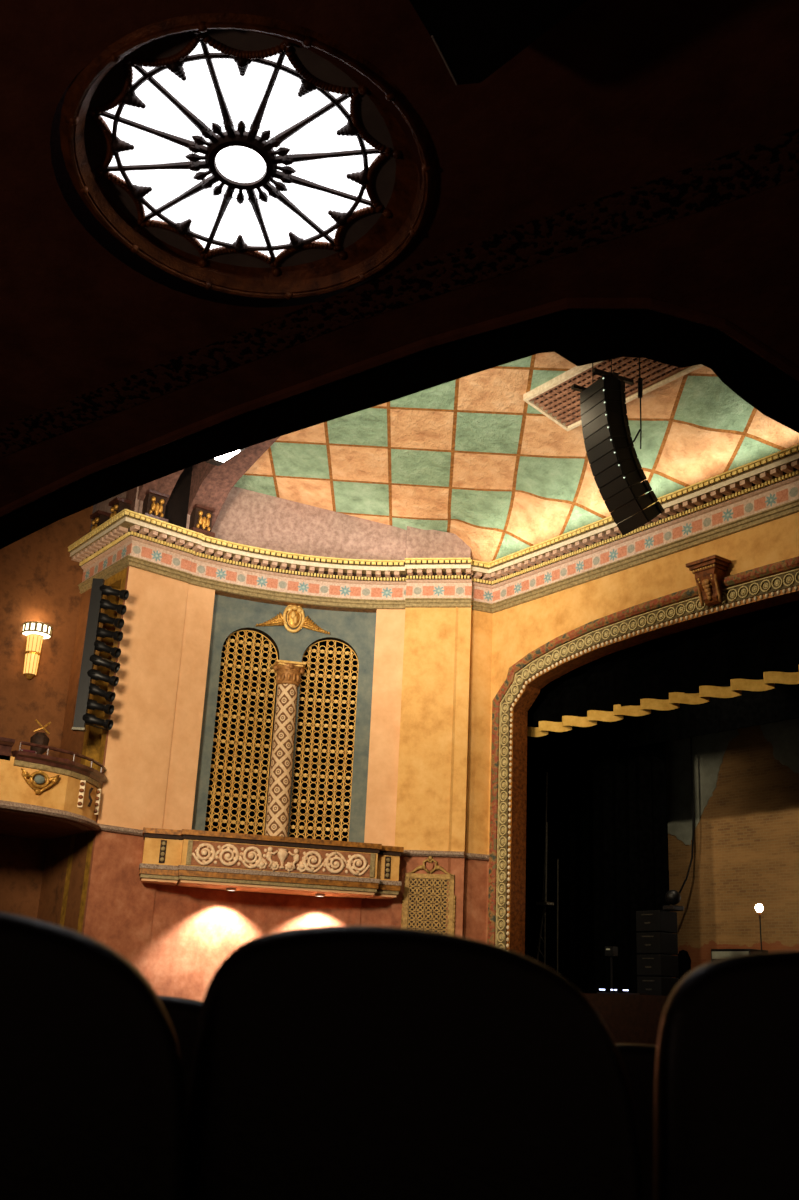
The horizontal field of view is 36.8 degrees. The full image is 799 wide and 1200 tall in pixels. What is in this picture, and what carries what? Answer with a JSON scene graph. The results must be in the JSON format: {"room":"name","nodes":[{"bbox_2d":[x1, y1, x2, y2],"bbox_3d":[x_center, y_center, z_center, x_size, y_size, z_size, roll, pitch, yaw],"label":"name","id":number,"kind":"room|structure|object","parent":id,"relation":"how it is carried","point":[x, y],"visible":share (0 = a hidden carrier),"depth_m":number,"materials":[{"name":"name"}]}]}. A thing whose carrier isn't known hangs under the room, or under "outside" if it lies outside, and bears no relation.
{"room":"theater auditorium","nodes":[
{"label":"theater auditorium","id":0,"kind":"room"},
{"bbox_2d":[0,506,92,918],"bbox_3d":[-17.521,0.041,28.682,20.250,19.000,0.001,16,-23,-34],"label":"wall","id":1,"kind":"structure","parent":0,"point":[39,577],"depth_m":33.92,"materials":[{"name":"brown paint"}]},
{"bbox_2d":[21,621,52,678],"bbox_3d":[-10.272,1.462,33.711,0.820,1.565,0.820,16,-23,-34],"label":"wall sconce","id":2,"kind":"object","parent":1,"relation":"attached to","point":[33,647],"visible":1,"depth_m":33.61,"materials":[{"name":"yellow glass"}]},
{"bbox_2d":[0,737,106,839],"bbox_3d":[-11.703,4.214,28.616,9.335,1.620,5.210,16,-23,-34],"label":"box","id":3,"kind":"object","parent":1,"relation":"attached to","point":[43,797],"visible":1,"depth_m":28.50,"materials":[{"name":"paint"}]},
{"bbox_2d":[21,749,36,752],"bbox_3d":[-8.850,4.220,28.542,0.400,1.380,0.440,16,-23,-34],"label":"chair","id":4,"kind":"object","parent":3,"relation":"on","point":[26,750],"visible":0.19,"depth_m":28.88,"materials":[{"name":"red fabric"}]},
{"bbox_2d":[30,719,50,753],"bbox_3d":[-9.161,4.224,30.231,0.480,2.418,0.480,16,-23,-34],"label":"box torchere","id":5,"kind":"object","parent":3,"relation":"on","point":[41,738],"visible":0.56,"depth_m":30.30,"materials":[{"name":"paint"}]},
{"bbox_2d":[37,567,128,933],"bbox_3d":[-8.318,5.216,32.246,0.750,12.300,3.280,16,-23,-34],"label":"wall","id":6,"kind":"structure","parent":0,"point":[65,885],"depth_m":32.18,"materials":[{"name":"brown paint"}]},
{"bbox_2d":[72,578,120,731],"bbox_3d":[-7.867,1.517,31.392,0.372,4.060,1.174,-5,-20,21],"label":"pole","id":7,"kind":"object","parent":6,"relation":"attached to","point":[83,694],"visible":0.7,"depth_m":30.93,"materials":[{"name":"grey metal"}]},
{"bbox_2d":[82,713,112,729],"bbox_3d":[-7.652,3.072,30.361,0.830,0.445,0.332,-4,-20,18],"label":"spotlight","id":8,"kind":"object","parent":7,"relation":"attached to","point":[91,719],"visible":1,"depth_m":30.31,"materials":[{"name":"black paint"}]},
{"bbox_2d":[103,719,112,729],"bbox_3d":[-7.357,3.138,30.258,0.215,0.282,0.264,-1,-19,11],"label":"hood","id":9,"kind":"object","parent":8,"relation":"attached to","point":[108,723],"depth_m":30.23,"materials":[{"name":"black paint"}]},
{"bbox_2d":[87,699,113,714],"bbox_3d":[-7.660,2.715,30.511,0.830,0.438,0.332,-5,-20,22],"label":"spotlight","id":10,"kind":"object","parent":7,"relation":"attached to","point":[108,709],"visible":1,"depth_m":30.45,"materials":[{"name":"black paint"}]},
{"bbox_2d":[103,704,113,714],"bbox_3d":[-7.370,2.770,30.390,0.213,0.281,0.264,-2,-19,15],"label":"hood","id":11,"kind":"object","parent":10,"relation":"attached to","point":[108,709],"depth_m":30.38,"materials":[{"name":"black paint"}]},
{"bbox_2d":[89,683,115,701],"bbox_3d":[-7.646,2.362,30.635,0.825,0.518,0.333,-5,-20,21],"label":"spotlight","id":12,"kind":"object","parent":7,"relation":"attached to","point":[94,689],"visible":1,"depth_m":30.58,"materials":[{"name":"black paint"}]},
{"bbox_2d":[105,691,115,701],"bbox_3d":[-7.364,2.461,30.524,0.235,0.285,0.264,-5,-20,22],"label":"hood","id":13,"kind":"object","parent":12,"relation":"attached to","point":[109,696],"depth_m":30.50,"materials":[{"name":"black paint"}]},
{"bbox_2d":[87,669,118,686],"bbox_3d":[-7.607,1.987,30.744,0.829,0.470,0.332,-2,-19,13],"label":"spotlight","id":14,"kind":"object","parent":7,"relation":"attached to","point":[96,675],"visible":1,"depth_m":30.68,"materials":[{"name":"black paint"}]},
{"bbox_2d":[109,676,118,686],"bbox_3d":[-7.309,2.073,30.668,0.221,0.284,0.263,1,-19,5],"label":"hood","id":15,"kind":"object","parent":14,"relation":"attached to","point":[113,680],"depth_m":30.61,"materials":[{"name":"black paint"}]},
{"bbox_2d":[90,654,119,672],"bbox_3d":[-7.602,1.630,30.881,0.828,0.494,0.333,-2,-19,13],"label":"spotlight","id":16,"kind":"object","parent":7,"relation":"attached to","point":[97,660],"visible":1,"depth_m":30.82,"materials":[{"name":"black paint"}]},
{"bbox_2d":[110,662,119,672],"bbox_3d":[-7.307,1.732,30.814,0.228,0.285,0.263,-2,-19,13],"label":"hood","id":17,"kind":"object","parent":16,"relation":"attached to","point":[114,667],"depth_m":30.76,"materials":[{"name":"black paint"}]},
{"bbox_2d":[94,640,120,657],"bbox_3d":[-7.582,1.262,30.983,0.826,0.515,0.333,-6,-20,23],"label":"spotlight","id":18,"kind":"object","parent":7,"relation":"attached to","point":[100,646],"visible":1,"depth_m":30.93,"materials":[{"name":"black paint"}]},
{"bbox_2d":[110,647,120,657],"bbox_3d":[-7.302,1.355,30.861,0.234,0.285,0.264,-6,-20,24],"label":"hood","id":19,"kind":"object","parent":18,"relation":"attached to","point":[115,652],"depth_m":30.85,"materials":[{"name":"black paint"}]},
{"bbox_2d":[96,627,122,641],"bbox_3d":[-7.565,0.886,31.108,0.830,0.432,0.332,-6,-21,25],"label":"spotlight","id":20,"kind":"object","parent":7,"relation":"attached to","point":[101,632],"visible":1,"depth_m":31.05,"materials":[{"name":"black paint"}]},
{"bbox_2d":[113,631,122,641],"bbox_3d":[-7.279,0.934,30.972,0.211,0.281,0.265,-3,-20,18],"label":"hood","id":21,"kind":"object","parent":20,"relation":"attached to","point":[117,635],"depth_m":30.98,"materials":[{"name":"black paint"}]},
{"bbox_2d":[98,612,123,628],"bbox_3d":[-7.561,0.533,31.245,0.828,0.482,0.333,-6,-21,25],"label":"spotlight","id":22,"kind":"object","parent":7,"relation":"attached to","point":[103,618],"visible":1,"depth_m":31.18,"materials":[{"name":"black paint"}]},
{"bbox_2d":[114,618,123,628],"bbox_3d":[-7.279,0.607,31.115,0.225,0.284,0.264,-6,-21,25],"label":"hood","id":23,"kind":"object","parent":22,"relation":"attached to","point":[119,623],"depth_m":31.12,"materials":[{"name":"black paint"}]},
{"bbox_2d":[100,598,126,614],"bbox_3d":[-7.541,0.170,31.371,0.828,0.485,0.333,-5,-20,21],"label":"spotlight","id":24,"kind":"object","parent":7,"relation":"attached to","point":[105,604],"visible":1,"depth_m":31.32,"materials":[{"name":"black paint"}]},
{"bbox_2d":[116,604,126,614],"bbox_3d":[-7.252,0.253,31.263,0.226,0.284,0.263,-5,-20,21],"label":"hood","id":25,"kind":"object","parent":24,"relation":"attached to","point":[120,609],"depth_m":31.23,"materials":[{"name":"black paint"}]},
{"bbox_2d":[99,585,128,599],"bbox_3d":[-7.513,-0.202,31.487,0.830,0.442,0.332,-3,-20,18],"label":"spotlight","id":26,"kind":"object","parent":7,"relation":"attached to","point":[106,590],"visible":1,"depth_m":31.44,"materials":[{"name":"black paint"}]},
{"bbox_2d":[119,590,128,599],"bbox_3d":[-7.216,-0.137,31.389,0.214,0.281,0.264,-1,-19,10],"label":"hood","id":27,"kind":"object","parent":26,"relation":"attached to","point":[123,594],"depth_m":31.34,"materials":[{"name":"black paint"}]},
{"bbox_2d":[99,824,143,836],"bbox_3d":[-6.921,5.971,30.965,1.875,0.180,0.160,18,-24,-38],"label":"trim","id":28,"kind":"structure","parent":6,"relation":"attached to","point":[105,828],"depth_m":30.74,"materials":[{"name":"grey paint"}]},
{"bbox_2d":[68,509,204,593],"bbox_3d":[-7.583,-1.121,34.295,2.550,1.370,3.927,16,-23,-34],"label":"crown molding","id":29,"kind":"structure","parent":6,"relation":"attached to","point":[128,538],"depth_m":33.41,"materials":[{"name":"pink paint"}]},
{"bbox_2d":[90,510,110,530],"bbox_3d":[-8.695,-2.082,34.704,0.500,0.850,0.600,16,-23,-34],"label":"corbel","id":30,"kind":"object","parent":29,"relation":"on","point":[99,517],"visible":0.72,"depth_m":34.61,"materials":[{"name":"brown wood"}]},
{"bbox_2d":[108,497,131,517],"bbox_3d":[-7.912,-2.378,33.710,0.500,0.850,0.600,16,-23,-34],"label":"corbel","id":31,"kind":"object","parent":29,"relation":"on","point":[118,504],"visible":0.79,"depth_m":33.64,"materials":[{"name":"brown wood"}]},
{"bbox_2d":[84,566,187,976],"bbox_3d":[-6.915,5.012,31.364,0.197,12.250,1.901,-14,-25,41],"label":"wall pier","id":32,"kind":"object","parent":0,"point":[120,906],"visible":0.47,"depth_m":31.62,"materials":[{"name":"pink paint"}]},
{"bbox_2d":[50,83,287,306],"bbox_3d":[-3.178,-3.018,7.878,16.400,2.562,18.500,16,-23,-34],"label":"trim","id":33,"kind":"structure","parent":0,"point":[70,194],"depth_m":8.27,"materials":[{"name":"paint"}]},
{"bbox_2d":[146,584,404,1001],"bbox_3d":[-3.284,5.759,33.071,6.381,12.250,0.985,7,-19,-12],"label":"wall","id":34,"kind":"structure","parent":0,"point":[194,930],"depth_m":32.51,"materials":[{"name":"pink paint"}]},
{"bbox_2d":[139,827,403,898],"bbox_3d":[-3.403,7.038,31.834,6.864,1.310,1.980,7,-19,-12],"label":"balconette","id":35,"kind":"object","parent":34,"relation":"attached to","point":[184,857],"visible":1,"depth_m":31.03,"materials":[{"name":"paint"}]},
{"bbox_2d":[265,660,305,836],"bbox_3d":[-3.319,4.371,33.990,0.934,5.260,0.909,7,-19,-12],"label":"column","id":36,"kind":"structure","parent":34,"relation":"attached to","point":[289,672],"depth_m":33.81,"materials":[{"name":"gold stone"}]},
{"bbox_2d":[256,605,329,634],"bbox_3d":[-3.106,0.525,35.241,2.211,0.920,0.292,7,-19,-12],"label":"cartouche","id":37,"kind":"object","parent":34,"relation":"attached to","point":[295,615],"visible":1,"depth_m":35.18,"materials":[{"name":"gold metal"}]},
{"bbox_2d":[188,535,405,608],"bbox_3d":[-2.876,-0.731,34.788,6.381,1.370,1.191,7,-19,-12],"label":"crown molding","id":38,"kind":"structure","parent":34,"relation":"attached to","point":[221,565],"depth_m":35.11,"materials":[{"name":"pink paint"}]},
{"bbox_2d":[205,631,357,840],"bbox_3d":[-3.416,3.766,34.781,5.791,7.300,0.455,7,-19,-12],"label":"lattice screen","id":39,"kind":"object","parent":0,"point":[323,643],"depth_m":34.84,"materials":[{"name":"gold metal"}]},
{"bbox_2d":[191,594,375,842],"bbox_3d":[-3.289,3.537,34.316,4.933,7.050,0.702,7,-19,-12],"label":"wall","id":40,"kind":"structure","parent":0,"point":[357,630],"depth_m":34.70,"materials":[{"name":"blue paint"}]},
{"bbox_2d":[205,630,277,834],"bbox_3d":[-4.495,3.838,34.117,1.874,6.244,0.099,9,-20,-19],"label":"grille","id":41,"kind":"object","parent":40,"relation":"in","point":[223,779],"visible":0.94,"depth_m":34.13,"materials":[{"name":"gold metal"}]},
{"bbox_2d":[289,640,358,840],"bbox_3d":[-2.155,4.126,34.609,1.831,6.224,0.096,4,-19,-5],"label":"grille","id":42,"kind":"object","parent":40,"relation":"in","point":[325,652],"visible":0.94,"depth_m":34.64,"materials":[{"name":"gold metal"}]},
{"bbox_2d":[96,487,471,559],"bbox_3d":[-3.073,-2.831,34.988,12.049,2.956,2.624,3,-19,-1],"label":"wall","id":43,"kind":"structure","parent":0,"point":[246,517],"depth_m":35.68,"materials":[{"name":"pink paint"}]},
{"bbox_2d":[142,489,168,521],"bbox_3d":[-6.902,-2.526,33.582,0.700,0.880,0.680,16,-23,-34],"label":"corbel","id":44,"kind":"object","parent":43,"relation":"attached to","point":[154,503],"visible":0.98,"depth_m":33.37,"materials":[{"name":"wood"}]},
{"bbox_2d":[164,466,192,527],"bbox_3d":[-4.607,-3.695,32.130,0.700,2.436,8.000,16,-23,-34],"label":"beam","id":45,"kind":"structure","parent":43,"relation":"attached to","point":[176,509],"depth_m":34.27,"materials":[{"name":"black"}]},
{"bbox_2d":[206,447,247,465],"bbox_3d":[-4.636,-4.332,32.429,0.400,0.970,1.600,16,-23,-34],"label":"floodlight","id":46,"kind":"object","parent":45,"relation":"attached to","point":[220,460],"visible":0.35,"depth_m":32.45,"materials":[{"name":"black paint"}]},
{"bbox_2d":[189,504,214,537],"bbox_3d":[-5.731,-2.194,34.406,0.700,0.880,0.680,16,-23,-34],"label":"corbel","id":47,"kind":"object","parent":43,"relation":"attached to","point":[201,516],"visible":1,"depth_m":34.19,"materials":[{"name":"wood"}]},
{"bbox_2d":[0,0,798,507],"bbox_3d":[-3.386,-2.037,7.421,16.000,2.530,18.500,16,-23,-34],"label":"ceiling","id":48,"kind":"structure","parent":0,"point":[633,148],"depth_m":6.31,"materials":[{"name":"paint"}]},
{"bbox_2d":[60,13,435,299],"bbox_3d":[-0.754,-2.202,6.159,1.924,0.380,1.920,16,-23,-34],"label":"laylight","id":49,"kind":"object","parent":48,"relation":"attached to","point":[226,157],"visible":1,"depth_m":6.14,"materials":[{"name":"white glass"}]},
{"bbox_2d":[0,276,798,548],"bbox_3d":[-0.156,-1.116,9.284,20.081,2.373,3.487,-6,-21,25],"label":"trim","id":50,"kind":"structure","parent":48,"relation":"attached to","point":[583,331],"depth_m":7.55,"materials":[{"name":"paint"}]},
{"bbox_2d":[409,0,586,84],"bbox_3d":[0.313,-2.550,4.732,0.664,0.482,0.807,16,-23,-34],"label":"speaker","id":51,"kind":"object","parent":48,"relation":"hanging from","point":[473,39],"visible":1,"depth_m":4.78},
{"bbox_2d":[391,605,471,936],"bbox_3d":[0.865,5.950,33.053,1.923,12.250,0.140,0,-19,8],"label":"wall","id":52,"kind":"structure","parent":0,"point":[425,741],"depth_m":33.63,"materials":[{"name":"paint"}]},
{"bbox_2d":[401,856,455,934],"bbox_3d":[0.782,8.125,32.198,1.460,2.480,0.119,0,-19,8],"label":"air vent","id":53,"kind":"object","parent":52,"relation":"in","point":[424,897],"visible":0.73,"depth_m":32.22,"materials":[{"name":"metal"}]},
{"bbox_2d":[401,850,464,857],"bbox_3d":[0.798,6.882,32.583,1.923,0.180,0.160,0,-19,8],"label":"trim","id":54,"kind":"structure","parent":52,"relation":"attached to","point":[408,853],"depth_m":32.52,"materials":[{"name":"grey paint"}]},
{"bbox_2d":[405,558,471,607],"bbox_3d":[1.134,-0.522,34.840,1.958,1.370,0.600,0,-19,8],"label":"crown molding","id":55,"kind":"structure","parent":52,"relation":"attached to","point":[430,582],"depth_m":34.93,"materials":[{"name":"pink paint"}]},
{"bbox_2d":[446,607,492,941],"bbox_3d":[1.916,6.009,33.080,1.188,12.250,0.001,10,-20,-20],"label":"wall","id":56,"kind":"structure","parent":0,"point":[478,763],"depth_m":33.55,"materials":[{"name":"paint"}]},
{"bbox_2d":[465,853,488,860],"bbox_3d":[1.980,6.971,32.678,1.150,0.180,0.246,9,-20,-19],"label":"trim","id":57,"kind":"structure","parent":56,"relation":"attached to","point":[471,856],"depth_m":32.72,"materials":[{"name":"grey paint"}]},
{"bbox_2d":[234,352,798,562],"bbox_3d":[-3.495,-9.993,21.155,29.620,7.557,36.000,16,-23,-34],"label":"ceiling","id":58,"kind":"structure","parent":0,"point":[467,457],"depth_m":31.62,"materials":[{"name":"paint"}]},
{"bbox_2d":[126,469,183,510],"bbox_3d":[0.867,-6.268,24.004,0.850,3.437,27.600,16,-23,-34],"label":"beam","id":59,"kind":"structure","parent":58,"relation":"attached to","point":[166,484],"depth_m":33.58,"materials":[{"name":"brown paint"}]},
{"bbox_2d":[188,437,278,529],"bbox_3d":[2.114,-5.750,24.832,0.900,3.095,27.600,16,-23,-34],"label":"beam","id":60,"kind":"structure","parent":58,"relation":"attached to","point":[211,484],"depth_m":34.11,"materials":[{"name":"brown paint"}]},
{"bbox_2d":[523,357,703,430],"bbox_3d":[4.866,-5.067,27.667,1.490,0.518,4.290,16,-23,-34],"label":"ceiling vent","id":61,"kind":"object","parent":58,"relation":"in","point":[555,398],"visible":0.49,"depth_m":27.85,"materials":[{"name":"beige metal"}]},
{"bbox_2d":[571,359,663,534],"bbox_3d":[4.669,-3.703,25.814,1.721,4.489,1.000,11,-20,-23],"label":"array","id":62,"kind":"object","parent":58,"relation":"hanging from","point":[615,466],"visible":1,"depth_m":25.32,"materials":[{"name":"black paint"}]},
{"bbox_2d":[580,388,604,415],"bbox_3d":[4.140,-4.249,25.720,0.038,0.261,0.893,11,-20,-23],"label":"grille","id":63,"kind":"object","parent":62,"relation":"attached to","point":[596,398],"depth_m":25.70,"materials":[{"name":"black metal"}]},
{"bbox_2d":[580,376,604,403],"bbox_3d":[4.144,-4.518,25.805,0.029,0.260,0.893,11,-20,-23],"label":"grille","id":64,"kind":"object","parent":62,"relation":"attached to","point":[598,386],"depth_m":25.77,"materials":[{"name":"black metal"}]},
{"bbox_2d":[581,400,606,427],"bbox_3d":[4.147,-3.979,25.639,0.051,0.261,0.893,11,-20,-23],"label":"grille","id":65,"kind":"object","parent":62,"relation":"attached to","point":[597,410],"depth_m":25.61,"materials":[{"name":"black metal"}]},
{"bbox_2d":[582,412,607,439],"bbox_3d":[4.168,-3.707,25.564,0.064,0.260,0.893,11,-20,-23],"label":"grille","id":66,"kind":"object","parent":62,"relation":"attached to","point":[598,423],"depth_m":25.54,"materials":[{"name":"black metal"}]},
{"bbox_2d":[584,424,610,451],"bbox_3d":[4.204,-3.435,25.497,0.082,0.258,0.893,11,-20,-23],"label":"grille","id":67,"kind":"object","parent":62,"relation":"attached to","point":[600,435],"depth_m":25.47,"materials":[{"name":"black metal"}]},
{"bbox_2d":[587,437,614,463],"bbox_3d":[4.257,-3.163,25.439,0.099,0.255,0.893,11,-20,-23],"label":"grille","id":68,"kind":"object","parent":62,"relation":"attached to","point":[604,447],"depth_m":25.40,"materials":[{"name":"black metal"}]},
{"bbox_2d":[590,450,618,476],"bbox_3d":[4.328,-2.894,25.391,0.115,0.251,0.893,11,-20,-23],"label":"grille","id":69,"kind":"object","parent":62,"relation":"attached to","point":[607,460],"depth_m":25.36,"materials":[{"name":"black metal"}]},
{"bbox_2d":[594,462,623,488],"bbox_3d":[4.416,-2.628,25.352,0.132,0.245,0.893,11,-20,-23],"label":"grille","id":70,"kind":"object","parent":62,"relation":"attached to","point":[611,473],"depth_m":25.31,"materials":[{"name":"black metal"}]},
{"bbox_2d":[599,475,628,499],"bbox_3d":[4.520,-2.367,25.322,0.147,0.239,0.893,11,-20,-23],"label":"grille","id":71,"kind":"object","parent":62,"relation":"attached to","point":[615,486],"depth_m":25.29,"materials":[{"name":"black metal"}]},
{"bbox_2d":[604,487,634,511],"bbox_3d":[4.639,-2.111,25.302,0.158,0.233,0.893,11,-20,-23],"label":"grille","id":72,"kind":"object","parent":62,"relation":"attached to","point":[619,499],"depth_m":25.27,"materials":[{"name":"black metal"}]},
{"bbox_2d":[610,499,641,523],"bbox_3d":[4.769,-1.861,25.288,0.169,0.226,0.893,11,-20,-23],"label":"grille","id":73,"kind":"object","parent":62,"relation":"attached to","point":[626,509],"depth_m":25.25,"materials":[{"name":"black metal"}]},
{"bbox_2d":[617,511,648,534],"bbox_3d":[4.910,-1.616,25.283,0.179,0.219,0.893,11,-20,-23],"label":"grille","id":74,"kind":"object","parent":62,"relation":"attached to","point":[632,522],"depth_m":25.25,"materials":[{"name":"black metal"}]},
{"bbox_2d":[628,358,642,448],"bbox_3d":[5.027,-4.490,25.477,0.167,2.976,0.362,16,-23,-34],"label":"hanging cable","id":75,"kind":"object","parent":58,"relation":"hanging from","point":[640,380],"visible":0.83,"depth_m":25.31,"materials":[{"name":"black paint"}]},
{"bbox_2d":[582,993,669,1045],"bbox_3d":[5.607,8.968,24.630,0.100,1.600,33.000,16,-23,-34],"label":"wall","id":76,"kind":"structure","parent":0,"point":[629,1019],"depth_m":25.53,"materials":[{"name":"paint"}]},
{"bbox_2d":[486,512,798,942],"bbox_3d":[8.329,3.256,26.101,0.001,13.600,19.360,16,-23,-34],"label":"wall","id":77,"kind":"structure","parent":0,"point":[519,630],"depth_m":31.31,"materials":[{"name":"paint"}]},
{"bbox_2d":[466,444,798,613],"bbox_3d":[8.032,-2.564,27.789,1.215,1.370,19.677,16,-23,-34],"label":"crown molding","id":78,"kind":"structure","parent":77,"relation":"attached to","point":[764,490],"depth_m":30.60,"materials":[{"name":"pink paint"}]},
{"bbox_2d":[487,556,798,955],"bbox_3d":[7.550,4.061,27.169,0.679,9.494,16.000,16,-23,-34],"label":"frame","id":79,"kind":"object","parent":77,"relation":"attached to","point":[774,584],"visible":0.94,"depth_m":32.01,"materials":[{"name":"gold paint"}]},
{"bbox_2d":[686,555,730,606],"bbox_3d":[7.340,-0.409,28.469,0.580,1.040,0.880,16,-23,-34],"label":"bracket","id":80,"kind":"object","parent":77,"relation":"attached to","point":[709,572],"visible":1,"depth_m":28.34,"materials":[{"name":"brown wood"}]},
{"bbox_2d":[668,725,798,977],"bbox_3d":[12.153,4.917,34.269,0.001,16.000,32.000,16,-23,-34],"label":"wall","id":81,"kind":"structure","parent":0,"point":[746,848],"depth_m":35.96,"materials":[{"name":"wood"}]},
{"bbox_2d":[666,729,738,844],"bbox_3d":[9.116,5.546,38.309,0.023,4.906,4.326,16,-23,-34],"label":"stage curtain","id":82,"kind":"object","parent":81,"relation":"attached to","point":[708,750],"visible":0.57,"depth_m":37.98,"materials":[{"name":"black fabric"}]},
{"bbox_2d":[760,718,798,772],"bbox_3d":[12.005,4.020,34.817,0.023,4.033,3.653,16,-23,-34],"label":"plaster remnant","id":83,"kind":"object","parent":81,"relation":"attached to","point":[783,735],"visible":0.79,"depth_m":35.53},
{"label":"floor","id":84,"kind":"structure","parent":0,"visible":0},
{"bbox_2d":[0,912,186,1199],"bbox_3d":[-0.483,0.996,1.259,0.522,1.279,0.535,3,-19,0],"label":"chair","id":85,"kind":"object","parent":84,"relation":"on","point":[93,1094],"visible":1,"depth_m":1.16,"materials":[{"name":"black fabric"}]},
{"bbox_2d":[158,995,202,1096],"bbox_3d":[-0.463,1.413,2.243,0.522,1.279,0.535,3,-19,0],"label":"chair","id":86,"kind":"object","parent":84,"relation":"on","point":[183,1014],"visible":0.09,"depth_m":2.18,"materials":[{"name":"brown wood"}]},
{"bbox_2d":[185,925,643,1199],"bbox_3d":[-0.026,1.038,1.331,0.522,1.279,0.535,3,-19,0],"label":"chair","id":87,"kind":"object","parent":84,"relation":"on","point":[349,1062],"visible":0.98,"depth_m":1.23,"materials":[{"name":"black fabric"}]},
{"bbox_2d":[616,1043,656,1199],"bbox_3d":[0.433,1.499,2.228,0.522,1.279,0.535,3,-19,0],"label":"chair","id":88,"kind":"object","parent":84,"relation":"on","point":[639,1060],"visible":0.09,"depth_m":2.15,"materials":[{"name":"brown wood"}]},
{"bbox_2d":[654,951,798,1199],"bbox_3d":[0.464,1.065,1.330,0.522,1.279,0.535,3,-19,0],"label":"chair","id":89,"kind":"object","parent":84,"relation":"on","point":[726,1102],"visible":1,"depth_m":1.24,"materials":[{"name":"black fabric"}]},
{"bbox_3d":[9.582,9.426,27.627,9.900,0.200,33.000,16,-23,-34],"label":"floor","id":90,"kind":"structure","parent":0,"visible":0},
{"bbox_2d":[534,772,558,972],"bbox_3d":[4.287,8.233,35.189,0.300,6.405,1.047,16,-23,-34],"label":"lift tower","id":91,"kind":"object","parent":90,"relation":"on","point":[545,903],"visible":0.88,"depth_m":34.94,"materials":[{"name":"metal"}]},
{"bbox_2d":[525,742,671,993],"bbox_3d":[4.915,6.989,39.291,0.361,11.380,9.650,16,-23,-34],"label":"curtain","id":92,"kind":"object","parent":90,"relation":"on","point":[607,819],"visible":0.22,"depth_m":37.04,"materials":[{"name":"black fabric"}]},
{"bbox_2d":[605,946,617,991],"bbox_3d":[5.811,10.208,32.922,0.220,1.350,0.300,16,-23,-34],"label":"control box","id":93,"kind":"object","parent":90,"relation":"on","point":[610,951],"visible":0.85,"depth_m":32.98,"materials":[{"name":"black paint"}]},
{"bbox_2d":[597,988,647,994],"bbox_3d":[5.770,10.239,31.245,0.350,0.220,1.500,16,-23,-34],"label":"bar","id":94,"kind":"object","parent":90,"relation":"on","point":[602,989],"visible":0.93,"depth_m":31.21,"materials":[{"name":"black paint"}]},
{"bbox_2d":[636,910,678,995],"bbox_3d":[6.826,9.400,31.805,0.720,2.220,0.840,16,-23,-34],"label":"equipment rack","id":95,"kind":"object","parent":90,"relation":"on","point":[656,942],"visible":0.92,"depth_m":31.57,"materials":[{"name":"metal"}]},
{"bbox_2d":[663,890,683,910],"bbox_3d":[7.278,7.985,31.930,0.400,0.540,0.440,16,-23,-34],"label":"light","id":96,"kind":"object","parent":95,"relation":"on","point":[672,897],"visible":1,"depth_m":31.80,"materials":[{"name":"black paint"}]},
{"bbox_2d":[676,950,690,981],"bbox_3d":[8.211,10.841,34.624,0.585,1.450,0.600,16,-23,-34],"label":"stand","id":97,"kind":"object","parent":90,"relation":"on","point":[684,961],"visible":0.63,"depth_m":34.56,"materials":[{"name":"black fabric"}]},
{"bbox_2d":[711,949,767,960],"bbox_3d":[9.463,10.468,33.336,0.820,1.450,1.350,16,-23,-34],"label":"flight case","id":98,"kind":"object","parent":90,"relation":"on","point":[716,954],"visible":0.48,"depth_m":33.33,"materials":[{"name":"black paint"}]},
{"bbox_2d":[756,904,762,951],"bbox_3d":[9.751,9.521,32.309,0.585,2.615,0.600,16,-23,-34],"label":"light","id":99,"kind":"object","parent":90,"relation":"on","point":[759,908],"visible":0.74,"depth_m":32.60,"materials":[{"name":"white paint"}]},
{"bbox_3d":[9.649,3.806,31.319,7.800,16.000,30.000,16,-23,-34],"label":"wall","id":100,"kind":"structure","parent":0,"visible":0},
{"bbox_2d":[527,600,798,736],"bbox_3d":[8.416,-0.147,29.206,0.359,4.970,17.950,16,-23,-34],"label":"valance","id":101,"kind":"object","parent":100,"relation":"hanging from","point":[738,651],"visible":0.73,"depth_m":30.38,"materials":[{"name":"black fabric"}]},
{"bbox_2d":[527,669,798,765],"bbox_3d":[9.930,0.993,33.688,0.072,5.140,28.000,16,-23,-34],"label":"curtain","id":102,"kind":"object","parent":100,"relation":"hanging from","point":[780,703],"visible":0.3,"depth_m":35.34,"materials":[{"name":"black fabric"}]},
{"bbox_2d":[679,737,693,892],"bbox_3d":[8.680,6.344,37.249,0.957,6.121,0.112,-7,-21,26],"label":"cable","id":103,"kind":"object","parent":100,"relation":"hanging from","point":[686,878],"visible":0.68,"depth_m":36.90,"materials":[{"name":"black paint"}]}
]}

